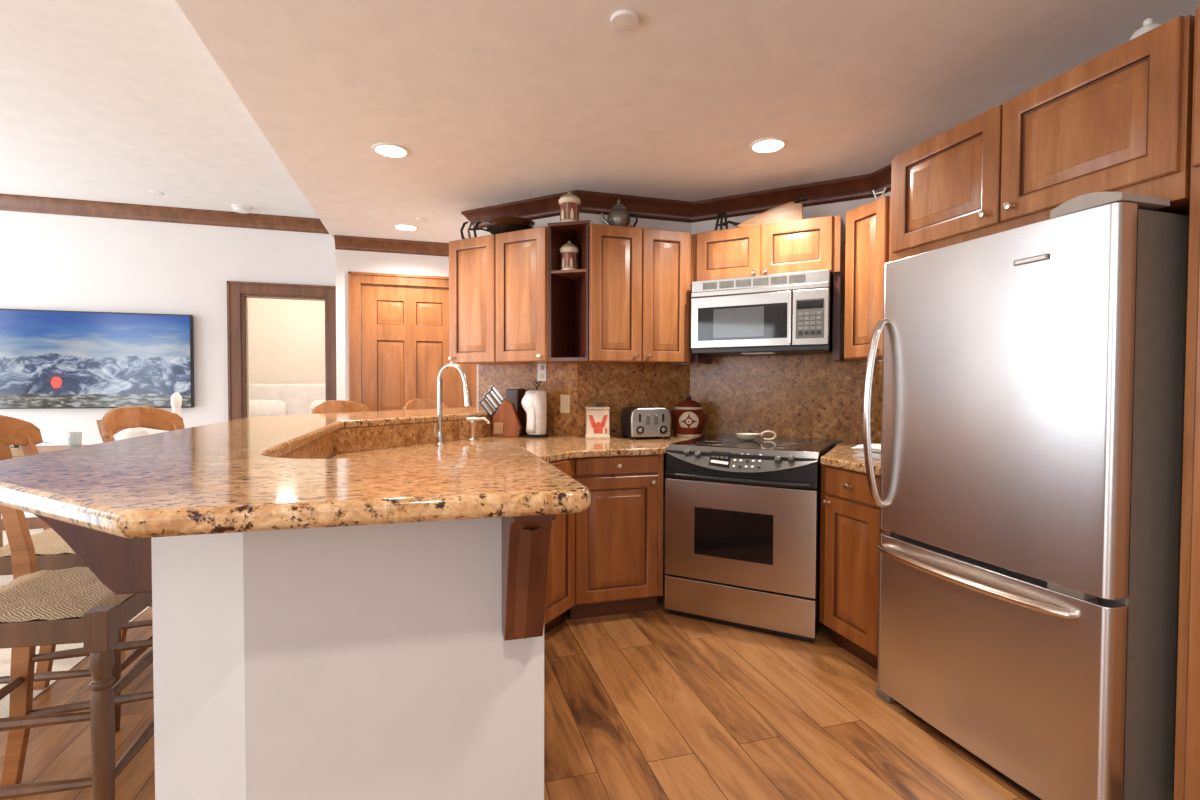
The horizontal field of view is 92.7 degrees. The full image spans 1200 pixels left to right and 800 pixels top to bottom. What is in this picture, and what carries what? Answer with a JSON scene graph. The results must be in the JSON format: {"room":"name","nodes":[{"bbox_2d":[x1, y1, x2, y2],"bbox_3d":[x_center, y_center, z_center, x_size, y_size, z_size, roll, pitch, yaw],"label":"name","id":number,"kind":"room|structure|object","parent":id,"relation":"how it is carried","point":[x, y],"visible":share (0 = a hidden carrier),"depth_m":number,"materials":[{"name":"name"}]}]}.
{"room":"kitchen","nodes":[
{"label":"kitchen","id":0,"kind":"room"},
{"bbox_2d":[0,0,318,218],"bbox_3d":[-3.634,-1.667,1.907,4.330,0.100,11.800,0,1,-17],"label":"ceiling","id":1,"kind":"structure","parent":0,"point":[117,101],"depth_m":3.33,"materials":[{"name":"paint"}]},
{"bbox_2d":[149,191,164,194],"bbox_3d":[-3.597,-1.678,4.649,0.100,0.006,0.100,0,1,-17],"label":"sprinkler cover","id":2,"kind":"object","parent":1,"relation":"attached to","point":[151,192],"visible":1,"depth_m":4.64,"materials":[{"name":"white plastic"}]},
{"bbox_2d":[231,204,251,213],"bbox_3d":[-3.129,-1.662,4.999,0.156,0.050,0.156,0,1,-17],"label":"smoke detector","id":3,"kind":"object","parent":1,"relation":"attached to","point":[240,208],"visible":1,"depth_m":4.96,"materials":[{"name":"white plastic"}]},
{"bbox_2d":[0,210,335,518],"bbox_3d":[-4.412,-0.303,4.985,4.380,2.776,0.120,0,1,-17],"label":"wall","id":4,"kind":"structure","parent":0,"point":[48,261],"depth_m":5.04,"materials":[{"name":"white paint"}]},
{"bbox_2d":[1,517,42,530],"bbox_3d":[-4.947,1.040,4.788,3.234,0.096,0.015,0,1,-17],"label":"baseboard","id":5,"kind":"structure","parent":4,"relation":"attached to","point":[32,522],"depth_m":4.83,"materials":[{"name":"brown wood"}]},
{"bbox_2d":[0,309,194,408],"bbox_3d":[-4.327,-0.341,4.911,1.440,0.825,0.059,0,1,-17],"label":"television","id":6,"kind":"object","parent":4,"relation":"attached to","point":[50,359],"visible":1,"depth_m":4.88,"materials":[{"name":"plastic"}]},
{"bbox_2d":[0,193,328,233],"bbox_3d":[-4.438,-1.628,4.846,4.260,0.120,0.070,0,1,-17],"label":"trim","id":7,"kind":"structure","parent":4,"relation":"attached to","point":[8,202],"depth_m":5.01,"materials":[{"name":"brown wood"}]},
{"bbox_2d":[227,281,336,420],"bbox_3d":[-2.957,-0.001,5.408,0.931,2.162,0.152,0,1,-17],"label":"trim","id":8,"kind":"structure","parent":4,"relation":"attached to","point":[238,292],"depth_m":5.29,"materials":[{"name":"brown wood"}]},
{"bbox_2d":[151,532,245,799],"bbox_3d":[-0.708,0.684,1.081,0.304,1.017,0.096,1,2,28],"label":"wall","id":9,"kind":"structure","parent":0,"point":[198,580],"depth_m":1.03,"materials":[{"name":"paint"}]},
{"bbox_2d":[248,298,324,383],"bbox_3d":[-3.804,-0.356,7.366,3.300,2.776,0.100,0,1,-17],"label":"wall","id":10,"kind":"structure","parent":0,"point":[286,338],"depth_m":7.25,"materials":[{"name":"beige paint"}]},
{"bbox_2d":[335,249,361,403],"bbox_3d":[-2.101,-0.119,4.810,0.190,2.440,0.120,0,1,-17],"label":"wall","id":11,"kind":"structure","parent":0,"point":[346,260],"depth_m":4.73,"materials":[{"name":"white paint"}]},
{"bbox_2d":[243,517,543,799],"bbox_3d":[-0.367,0.685,1.087,0.510,1.017,0.100,0,1,-17],"label":"wall","id":12,"kind":"structure","parent":0,"point":[379,664],"depth_m":1.02,"materials":[{"name":"paint"}]},
{"bbox_2d":[502,514,554,640],"bbox_3d":[-0.130,0.310,1.018,0.072,0.262,0.150,0,1,-17],"label":"corbel","id":13,"kind":"object","parent":12,"relation":"attached to","point":[525,539],"visible":0.82,"depth_m":1.01,"materials":[{"name":"brown wood"}]},
{"bbox_2d":[360,251,448,288],"bbox_3d":[-1.599,-1.156,4.933,0.850,0.370,0.120,0,1,-17],"label":"wall","id":14,"kind":"structure","parent":0,"point":[373,262],"depth_m":4.85,"materials":[{"name":"white paint"}]},
{"bbox_2d":[334,235,448,256],"bbox_3d":[-1.538,-1.288,4.849,1.300,0.100,0.070,0,1,-17],"label":"trim","id":15,"kind":"structure","parent":14,"relation":"attached to","point":[355,243],"depth_m":4.78,"materials":[{"name":"brown wood"}]},
{"bbox_2d":[348,271,476,407],"bbox_3d":[-1.581,0.018,4.888,1.032,2.157,0.032,0,1,-17],"label":"door frame","id":16,"kind":"structure","parent":14,"relation":"attached to","point":[355,279],"depth_m":4.75,"materials":[{"name":"brown wood"}]},
{"bbox_2d":[361,284,464,410],"bbox_3d":[-1.584,0.066,4.897,0.840,2.060,0.115,0,1,-17],"label":"door","id":17,"kind":"structure","parent":16,"relation":"attached to","point":[405,330],"depth_m":4.88,"materials":[{"name":"brown wood"}]},
{"bbox_2d":[477,216,559,409],"bbox_3d":[-0.476,-0.093,3.913,0.834,2.440,0.120,1,2,28],"label":"wall","id":18,"kind":"structure","parent":0,"point":[542,222],"depth_m":3.79,"materials":[{"name":"white paint"}]},
{"bbox_2d":[448,226,567,364],"bbox_3d":[-0.572,-0.630,3.667,0.757,0.785,0.378,1,2,28],"label":"upper cabinet","id":19,"kind":"object","parent":18,"relation":"attached to","point":[499,283],"visible":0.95,"depth_m":3.51,"materials":[{"name":"brown wood"}]},
{"bbox_2d":[460,221,480,238],"bbox_3d":[-0.843,-1.092,3.734,0.137,0.147,0.024,0,1,-1],"label":"trivet","id":20,"kind":"object","parent":19,"relation":"on","point":[464,223],"visible":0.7,"depth_m":3.73,"materials":[{"name":"metal"}]},
{"bbox_2d":[470,223,532,234],"bbox_3d":[-0.589,-1.052,3.643,0.379,0.060,0.312,1,2,27],"label":"skillet","id":21,"kind":"object","parent":19,"relation":"on","point":[502,227],"visible":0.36,"depth_m":3.51,"materials":[{"name":"metal"}]},
{"bbox_2d":[473,216,534,226],"bbox_3d":[-0.583,-1.113,3.619,0.282,0.071,0.361,1,2,44],"label":"skillet","id":22,"kind":"object","parent":21,"relation":"on","point":[507,219],"visible":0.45,"depth_m":3.55,"materials":[{"name":"grey metal"}]},
{"bbox_2d":[478,363,576,436],"bbox_3d":[-0.496,-0.006,3.846,0.809,0.470,0.020,1,2,28],"label":"backsplash","id":23,"kind":"structure","parent":18,"relation":"attached to","point":[561,377],"depth_m":3.75,"materials":[{"name":"brown stone"}]},
{"bbox_2d":[537,364,546,380],"bbox_3d":[-0.387,-0.181,3.753,0.070,0.115,0.030,1,2,28],"label":"wall outlet","id":24,"kind":"object","parent":23,"relation":"attached to","point":[541,368],"visible":0.96,"depth_m":3.75,"materials":[{"name":"white plastic"}]},
{"bbox_2d":[560,395,569,412],"bbox_3d":[-0.224,0.025,3.680,0.072,0.118,0.010,1,2,28],"label":"light switch","id":25,"kind":"object","parent":23,"relation":"attached to","point":[564,399],"visible":1,"depth_m":3.68,"materials":[{"name":"beige plastic"}]},
{"bbox_2d":[547,220,590,362],"bbox_3d":[-0.204,-0.634,3.441,0.250,0.805,0.380,0,1,-17],"label":"corner shelf","id":26,"kind":"object","parent":18,"relation":"attached to","point":[568,289],"visible":1,"depth_m":3.42,"materials":[{"name":"brown wood"}]},
{"bbox_2d":[560,241,578,269],"bbox_3d":[-0.184,-0.856,3.431,0.114,0.191,0.114,0,1,-17],"label":"canister","id":27,"kind":"object","parent":26,"relation":"on","point":[569,252],"visible":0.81,"depth_m":3.39,"materials":[{"name":"beige ceramic"}]},
{"bbox_2d":[559,192,580,221],"bbox_3d":[-0.180,-1.136,3.404,0.132,0.201,0.132,0,1,-17],"label":"canister","id":28,"kind":"object","parent":26,"relation":"on","point":[569,203],"visible":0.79,"depth_m":3.35,"materials":[{"name":"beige ceramic"}]},
{"bbox_2d":[0,528,1037,799],"bbox_3d":[-2.013,1.186,2.405,7.700,0.064,11.900,0,1,-17],"label":"floor","id":29,"kind":"structure","parent":0,"point":[658,704],"depth_m":2.06,"materials":[{"name":"brown wood"}]},
{"bbox_2d":[0,445,86,547],"bbox_3d":[-3.359,0.725,3.768,1.600,0.785,0.900,0,1,-17],"label":"dining table","id":30,"kind":"object","parent":29,"relation":"on","point":[42,449],"visible":0.03,"depth_m":3.92,"materials":[{"name":"brown wood"}]},
{"bbox_2d":[9,442,51,455],"bbox_3d":[-3.547,0.263,3.489,0.279,0.150,0.313,0,1,-17],"label":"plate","id":31,"kind":"object","parent":30,"relation":"on","point":[16,450],"visible":0.34,"depth_m":3.47,"materials":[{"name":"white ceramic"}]},
{"bbox_2d":[67,432,81,448],"bbox_3d":[-3.238,0.268,3.532,0.068,0.140,0.068,0,1,-17],"label":"drinking glass","id":32,"kind":"object","parent":30,"relation":"on","point":[74,438],"visible":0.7,"depth_m":3.51,"materials":[{"name":"glass"}]},
{"bbox_2d":[117,427,149,439],"bbox_3d":[-2.956,0.253,3.636,0.170,0.168,0.170,0,1,-17],"label":"serving bowl","id":33,"kind":"object","parent":30,"relation":"on","point":[130,432],"visible":0.28,"depth_m":3.58,"materials":[{"name":"white ceramic"}]},
{"bbox_2d":[171,392,181,417],"bbox_3d":[-2.735,0.143,3.699,0.080,0.385,0.080,0,1,-17],"label":"candlestick","id":34,"kind":"object","parent":30,"relation":"on","point":[176,399],"visible":0.43,"depth_m":3.68,"materials":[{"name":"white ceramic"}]},
{"bbox_2d":[0,415,152,731],"bbox_3d":[-2.019,0.606,2.149,0.557,1.115,0.502,0,1,-17],"label":"bar stool","id":35,"kind":"object","parent":29,"relation":"on","point":[52,552],"visible":0.2,"depth_m":2.04,"materials":[{"name":"brown wood"}]},
{"bbox_2d":[0,437,153,799],"bbox_3d":[-1.566,0.620,1.590,0.557,1.115,0.502,0,1,-17],"label":"bar stool","id":36,"kind":"object","parent":29,"relation":"on","point":[70,605],"visible":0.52,"depth_m":1.50,"materials":[{"name":"brown wood"}]},
{"bbox_2d":[96,406,184,641],"bbox_3d":[-2.050,0.590,2.828,0.557,1.115,0.502,0,1,1],"label":"bar stool","id":37,"kind":"object","parent":29,"relation":"on","point":[115,420],"visible":0.18,"depth_m":2.83,"materials":[{"name":"brown wood"}]},
{"bbox_2d":[249,384,325,414],"bbox_3d":[-3.561,0.431,6.555,1.760,1.240,1.570,0,1,-17],"label":"bed","id":38,"kind":"object","parent":29,"relation":"on","point":[298,398],"visible":0.02,"depth_m":7.20,"materials":[{"name":"white fabric"}]},
{"bbox_2d":[249,400,287,416],"bbox_3d":[-4.109,0.145,6.922,0.576,0.300,0.225,0,1,-17],"label":"pillow","id":39,"kind":"object","parent":38,"relation":"on","point":[256,407],"visible":0.37,"depth_m":6.87,"materials":[{"name":"white fabric"}]},
{"bbox_2d":[310,400,325,413],"bbox_3d":[-3.304,0.142,7.161,0.576,0.300,0.225,0,1,-17],"label":"pillow","id":40,"kind":"object","parent":38,"relation":"on","point":[314,403],"visible":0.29,"depth_m":7.03,"materials":[{"name":"white fabric"}]},
{"bbox_2d":[311,400,370,413],"bbox_3d":[-1.686,0.563,4.048,0.557,1.115,0.502,1,2,28],"label":"bar stool","id":41,"kind":"object","parent":29,"relation":"on","point":[332,406],"visible":0.14,"depth_m":4.17,"materials":[{"name":"brown wood"}]},
{"bbox_2d":[403,399,447,409],"bbox_3d":[-1.267,0.549,4.673,0.557,1.115,0.502,1,2,28],"label":"bar stool","id":42,"kind":"object","parent":29,"relation":"on","point":[413,404],"visible":0.07,"depth_m":4.78,"materials":[{"name":"brown wood"}]},
{"bbox_2d":[544,459,574,633],"bbox_3d":[-0.600,0.722,2.787,0.788,0.862,0.665,1,2,28],"label":"base cabinet","id":43,"kind":"object","parent":29,"relation":"on","point":[560,588],"visible":0.08,"depth_m":2.79,"materials":[{"name":"orange wood"}]},
{"bbox_2d":[331,434,705,462],"bbox_3d":[-0.463,0.277,2.585,1.510,0.038,3.108,1,1,19],"label":"countertop","id":44,"kind":"structure","parent":43,"relation":"on","point":[551,448],"depth_m":3.04,"materials":[{"name":"stone"}]},
{"bbox_2d":[433,363,471,445],"bbox_3d":[-0.801,0.024,3.029,0.252,0.446,0.128,1,2,28],"label":"faucet","id":45,"kind":"object","parent":44,"relation":"on","point":[467,396],"visible":1,"depth_m":3.09,"materials":[{"name":"silver metal"}]},
{"bbox_2d":[466,417,489,440],"bbox_3d":[-0.712,0.169,3.331,0.148,0.142,0.065,1,2,33],"label":"soap dispenser","id":46,"kind":"object","parent":44,"relation":"on","point":[472,421],"visible":1,"depth_m":3.33,"materials":[{"name":"silver metal"}]},
{"bbox_2d":[493,400,521,436],"bbox_3d":[-0.589,0.117,3.645,0.175,0.233,0.106,0,1,0],"label":"knife block","id":47,"kind":"object","parent":44,"relation":"on","point":[506,421],"visible":1,"depth_m":3.60,"materials":[{"name":"brown wood"}]},
{"bbox_2d":[479,399,493,417],"bbox_3d":[-0.717,0.054,3.626,0.102,0.122,0.020,0,1,0],"label":"kitchen knife","id":48,"kind":"object","parent":47,"relation":"in","point":[491,414],"visible":0.95,"depth_m":3.62,"materials":[{"name":"silver metal"}]},
{"bbox_2d":[483,396,496,412],"bbox_3d":[-0.698,0.030,3.667,0.102,0.122,0.020,0,1,0],"label":"kitchen knife","id":49,"kind":"object","parent":47,"relation":"in","point":[484,397],"visible":0.44,"depth_m":3.66,"materials":[{"name":"silver metal"}]},
{"bbox_2d":[484,392,498,410],"bbox_3d":[-0.683,0.011,3.623,0.102,0.122,0.020,0,1,0],"label":"kitchen knife","id":50,"kind":"object","parent":47,"relation":"in","point":[486,394],"visible":0.98,"depth_m":3.61,"materials":[{"name":"silver metal"}]},
{"bbox_2d":[488,389,501,405],"bbox_3d":[-0.664,-0.012,3.664,0.102,0.122,0.020,0,1,0],"label":"kitchen knife","id":51,"kind":"object","parent":47,"relation":"in","point":[491,392],"visible":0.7,"depth_m":3.65,"materials":[{"name":"silver metal"}]},
{"bbox_2d":[490,385,504,402],"bbox_3d":[-0.646,-0.036,3.632,0.102,0.122,0.020,0,1,0],"label":"kitchen knife","id":52,"kind":"object","parent":47,"relation":"in","point":[492,387],"visible":0.88,"depth_m":3.62,"materials":[{"name":"silver metal"}]},
{"bbox_2d":[506,389,525,434],"bbox_3d":[-0.559,0.077,3.801,0.100,0.304,0.090,1,2,28],"label":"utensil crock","id":53,"kind":"object","parent":44,"relation":"on","point":[515,396],"visible":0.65,"depth_m":3.77,"materials":[{"name":"black ceramic"}]},
{"bbox_2d":[525,381,548,437],"bbox_3d":[-0.402,0.056,3.638,0.150,0.355,0.150,0,1,-17],"label":"paper towel holder","id":54,"kind":"object","parent":44,"relation":"on","point":[527,435],"visible":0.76,"depth_m":3.60,"materials":[{"name":"metal"}]},
{"bbox_2d":[521,390,546,434],"bbox_3d":[-0.425,0.076,3.642,0.172,0.279,0.130,0,1,13],"label":"paper towel roll","id":55,"kind":"object","parent":54,"relation":"on","point":[534,402],"visible":1,"depth_m":3.58,"materials":[{"name":"white paper"}]},
{"bbox_2d":[585,403,609,438],"bbox_3d":[-0.017,0.126,3.582,0.148,0.221,0.148,0,1,-5],"label":"canister","id":56,"kind":"object","parent":44,"relation":"on","point":[597,415],"visible":1,"depth_m":3.51,"materials":[{"name":"beige ceramic"}]},
{"bbox_2d":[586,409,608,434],"bbox_3d":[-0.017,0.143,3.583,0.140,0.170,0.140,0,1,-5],"label":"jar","id":57,"kind":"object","parent":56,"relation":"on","point":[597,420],"depth_m":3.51,"materials":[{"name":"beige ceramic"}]},
{"bbox_2d":[621,407,670,439],"bbox_3d":[0.284,0.141,3.588,0.255,0.192,0.284,0,1,-13],"label":"toaster","id":58,"kind":"object","parent":44,"relation":"on","point":[635,421],"visible":1,"depth_m":3.47,"materials":[{"name":"silver metal"}]},
{"bbox_2d":[671,396,708,437],"bbox_3d":[0.572,0.105,3.682,0.208,0.263,0.210,-1,2,-32],"label":"cookie jar","id":59,"kind":"object","parent":44,"relation":"on","point":[688,419],"visible":0.97,"depth_m":3.61,"materials":[{"name":"red ceramic"}]},
{"bbox_2d":[565,454,663,619],"bbox_3d":[0.008,0.712,3.307,0.492,0.862,0.758,0,1,-17],"label":"base cabinet","id":60,"kind":"object","parent":29,"relation":"on","point":[619,537],"visible":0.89,"depth_m":2.98,"materials":[{"name":"orange wood"}]},
{"bbox_2d":[664,434,836,642],"bbox_3d":[0.868,0.691,3.215,0.762,0.913,0.874,1,2,28],"label":"range","id":61,"kind":"object","parent":29,"relation":"on","point":[742,517],"visible":1,"depth_m":2.85,"materials":[{"name":"silver metal"}]},
{"bbox_2d":[672,434,836,454],"bbox_3d":[0.892,0.244,3.248,0.762,0.017,0.775,1,2,28],"label":"cooktop","id":62,"kind":"object","parent":61,"relation":"in","point":[780,445],"depth_m":3.07,"materials":[{"name":"black glass"}]},
{"bbox_2d":[736,430,775,439],"bbox_3d":[0.906,0.207,3.324,0.236,0.060,0.107,0,1,0],"label":"spoon rest","id":63,"kind":"object","parent":61,"relation":"on","point":[745,436],"visible":1,"depth_m":3.30,"materials":[{"name":"beige ceramic"}]},
{"bbox_2d":[736,433,760,439],"bbox_3d":[0.861,0.213,3.324,0.146,0.035,0.107,0,1,0],"label":"bowl","id":64,"kind":"object","parent":63,"relation":"on","point":[745,436],"depth_m":3.29,"materials":[{"name":"beige ceramic"}]},
{"bbox_2d":[819,464,889,669],"bbox_3d":[1.418,0.733,2.615,0.738,0.862,0.432,0,1,-17],"label":"base cabinet","id":65,"kind":"object","parent":29,"relation":"on","point":[850,530],"visible":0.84,"depth_m":2.51,"materials":[{"name":"orange wood"}]},
{"bbox_2d":[820,441,880,475],"bbox_3d":[1.339,0.276,2.880,0.735,0.038,0.976,0,1,-17],"label":"countertop","id":66,"kind":"structure","parent":65,"relation":"on","point":[841,455],"depth_m":2.59,"materials":[{"name":"stone"}]},
{"bbox_2d":[852,444,880,458],"bbox_3d":[1.295,0.234,2.634,0.200,0.056,0.180,-1,2,-29],"label":"napkin stack","id":67,"kind":"object","parent":66,"relation":"on","point":[876,448],"visible":0.35,"depth_m":2.61,"materials":[{"name":"white paper"}]},
{"bbox_2d":[862,192,1188,799],"bbox_3d":[1.523,0.309,1.958,0.827,1.741,0.812,0,1,-17],"label":"refrigerator","id":68,"kind":"object","parent":29,"relation":"on","point":[1029,501],"visible":1,"depth_m":1.64,"materials":[{"name":"metal"}]},
{"bbox_2d":[1174,6,1199,799],"bbox_3d":[1.869,0.104,1.282,0.648,2.185,0.600,0,1,-17],"label":"panel","id":69,"kind":"object","parent":29,"relation":"on","point":[1187,732],"visible":1,"depth_m":1.47,"materials":[{"name":"brown wood"}]},
{"bbox_2d":[579,213,690,567],"bbox_3d":[0.219,-0.089,3.830,0.780,2.440,0.120,0,1,-17],"label":"wall","id":70,"kind":"structure","parent":0,"point":[642,223],"depth_m":3.80,"materials":[{"name":"white paint"}]},
{"bbox_2d":[577,363,689,436],"bbox_3d":[0.229,-0.002,3.762,0.781,0.470,0.020,0,1,-17],"label":"backsplash","id":71,"kind":"structure","parent":70,"relation":"attached to","point":[618,387],"depth_m":3.73,"materials":[{"name":"brown stone"}]},
{"bbox_2d":[577,224,690,363],"bbox_3d":[0.203,-0.625,3.542,0.640,0.785,0.398,0,1,-17],"label":"upper cabinet","id":72,"kind":"object","parent":70,"relation":"attached to","point":[639,279],"visible":0.96,"depth_m":3.37,"materials":[{"name":"brown wood"}]},
{"bbox_2d":[601,199,637,226],"bbox_3d":[0.101,-1.125,3.502,0.232,0.216,0.144,-1,2,-36],"label":"teapot","id":73,"kind":"object","parent":72,"relation":"on","point":[619,215],"visible":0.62,"depth_m":3.47,"materials":[{"name":"metal"}]},
{"bbox_2d":[175,0,1199,242],"bbox_3d":[0.441,-1.479,1.712,3.370,0.440,9.100,0,1,-17],"label":"ceiling","id":74,"kind":"structure","parent":0,"point":[491,102],"depth_m":2.31,"materials":[{"name":"paint"}]},
{"bbox_2d":[372,143,409,157],"bbox_3d":[-1.081,-1.289,2.962,0.183,0.008,0.183,0,1,-17],"label":"recessed light","id":75,"kind":"object","parent":74,"relation":"in","point":[391,150],"visible":1,"depth_m":2.96,"materials":[{"name":"white plastic"}]},
{"bbox_2d":[393,224,417,230],"bbox_3d":[-1.489,-1.324,4.394,0.183,0.008,0.183,0,1,-17],"label":"recessed light","id":76,"kind":"object","parent":74,"relation":"in","point":[405,227],"visible":1,"depth_m":4.39,"materials":[{"name":"white plastic"}]},
{"bbox_2d":[415,217,426,221],"bbox_3d":[-1.308,-1.316,4.183,0.080,0.012,0.080,0,1,-17],"label":"sprinkler cover","id":77,"kind":"object","parent":74,"relation":"attached to","point":[419,219],"visible":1,"depth_m":4.16,"materials":[{"name":"white plastic"}]},
{"bbox_2d":[611,10,639,30],"bbox_3d":[0.083,-1.257,1.901,0.096,0.014,0.096,0,1,-17],"label":"sprinkler cover","id":78,"kind":"object","parent":74,"relation":"attached to","point":[621,20],"visible":1,"depth_m":1.89,"materials":[{"name":"white plastic"}]},
{"bbox_2d":[749,137,786,152],"bbox_3d":[0.847,-1.281,2.885,0.183,0.008,0.183,0,1,-17],"label":"recessed light","id":79,"kind":"object","parent":74,"relation":"in","point":[769,144],"visible":1,"depth_m":2.88,"materials":[{"name":"white plastic"}]},
{"bbox_2d":[690,197,875,445],"bbox_3d":[1.136,-0.082,3.666,1.131,2.440,0.120,1,2,28],"label":"wall","id":80,"kind":"structure","parent":0,"point":[839,208],"depth_m":3.48,"materials":[{"name":"white paint"}]},
{"bbox_2d":[461,164,891,227],"bbox_3d":[0.531,-1.244,3.560,3.083,0.115,0.605,1,1,26],"label":"trim","id":81,"kind":"structure","parent":80,"relation":"attached to","point":[858,187],"depth_m":3.65,"materials":[{"name":"brown wood"}]},
{"bbox_2d":[691,269,832,356],"bbox_3d":[0.974,-0.487,3.401,0.767,0.434,0.427,1,2,28],"label":"microwave","id":82,"kind":"object","parent":80,"relation":"attached to","point":[784,313],"visible":1,"depth_m":3.21,"materials":[{"name":"silver metal"}]},
{"bbox_2d":[691,215,845,363],"bbox_3d":[0.999,-0.620,3.443,0.850,0.785,0.378,1,2,28],"label":"upper cabinet","id":83,"kind":"object","parent":80,"relation":"attached to","point":[818,243],"visible":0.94,"depth_m":3.26,"materials":[{"name":"brown wood"}]},
{"bbox_2d":[715,211,727,230],"bbox_3d":[0.739,-1.078,3.479,0.089,0.131,0.020,1,1,13],"label":"candlestick","id":84,"kind":"object","parent":83,"relation":"on","point":[721,214],"visible":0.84,"depth_m":3.47,"materials":[{"name":"black metal"}]},
{"bbox_2d":[722,194,807,227],"bbox_3d":[0.967,-1.098,3.378,0.485,0.175,0.065,1,1,21],"label":"wooden paddle","id":85,"kind":"object","parent":83,"relation":"on","point":[790,211],"visible":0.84,"depth_m":3.32,"materials":[{"name":"wood"}]},
{"bbox_2d":[689,354,874,442],"bbox_3d":[1.102,-0.020,3.606,1.131,0.520,0.020,1,2,28],"label":"backsplash","id":86,"kind":"structure","parent":80,"relation":"attached to","point":[814,395],"depth_m":3.57,"materials":[{"name":"brown stone"}]},
{"bbox_2d":[875,191,890,443],"bbox_3d":[2.480,-0.006,0.606,0.120,2.440,5.750,0,1,-17],"label":"wall","id":87,"kind":"structure","parent":0,"point":[888,193],"depth_m":3.27,"materials":[{"name":"white paint"}]},
{"bbox_2d":[844,188,890,359],"bbox_3d":[1.546,-0.643,2.854,0.388,0.864,0.580,0,1,-17],"label":"upper cabinet","id":88,"kind":"object","parent":87,"relation":"attached to","point":[868,226],"depth_m":2.93,"materials":[{"name":"brown wood"}]},
{"bbox_2d":[874,361,881,443],"bbox_3d":[1.720,0.023,2.921,0.020,0.470,0.840,0,1,-17],"label":"backsplash","id":89,"kind":"structure","parent":87,"relation":"attached to","point":[878,365],"depth_m":3.30,"materials":[{"name":"brown stone"}]},
{"bbox_2d":[890,15,1194,261],"bbox_3d":[1.647,-0.772,2.038,0.658,0.470,0.995,0,1,-17],"label":"upper cabinet","id":90,"kind":"object","parent":87,"relation":"attached to","point":[1119,120],"visible":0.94,"depth_m":1.76,"materials":[{"name":"brown wood"}]},
{"bbox_2d":[1129,18,1161,40],"bbox_3d":[1.637,-1.069,1.712,0.105,0.139,0.105,0,1,-17],"label":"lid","id":91,"kind":"object","parent":90,"relation":"on","point":[1147,24],"visible":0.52,"depth_m":1.70,"materials":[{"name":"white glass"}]},
{"bbox_3d":[-0.961,0.631,3.306,0.099,1.017,1.407,1,2,28],"label":"wall","id":92,"kind":"structure","parent":0,"visible":0},
{"bbox_2d":[0,407,590,538],"bbox_3d":[-0.945,0.121,2.568,1.469,0.038,3.704,0,1,-17],"label":"countertop","id":93,"kind":"structure","parent":92,"relation":"on","point":[228,476],"depth_m":0.97,"materials":[{"name":"stone"}]},
{"bbox_2d":[333,418,492,454],"bbox_3d":[-0.911,0.182,3.274,0.014,0.117,1.407,1,2,28],"label":"backsplash","id":94,"kind":"structure","parent":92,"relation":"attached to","point":[347,440],"depth_m":3.00,"materials":[{"name":"stone"}]},
{"bbox_3d":[-1.069,0.663,1.921,0.070,1.017,1.670,0,1,-17],"label":"wall","id":95,"kind":"structure","parent":0,"visible":0},
{"bbox_2d":[34,514,151,594],"bbox_3d":[-1.008,0.276,1.125,0.265,0.205,0.072,0,1,-17],"label":"corbel","id":96,"kind":"object","parent":95,"relation":"attached to","point":[123,565],"visible":0.42,"depth_m":1.11,"materials":[{"name":"brown wood"}]},
{"bbox_2d":[278,432,332,458],"bbox_3d":[-1.025,0.213,1.916,0.014,0.117,1.505,0,1,-17],"label":"bar","id":97,"kind":"object","parent":95,"relation":"attached to","point":[321,448],"visible":0.21,"depth_m":2.26,"materials":[{"name":"stone"}]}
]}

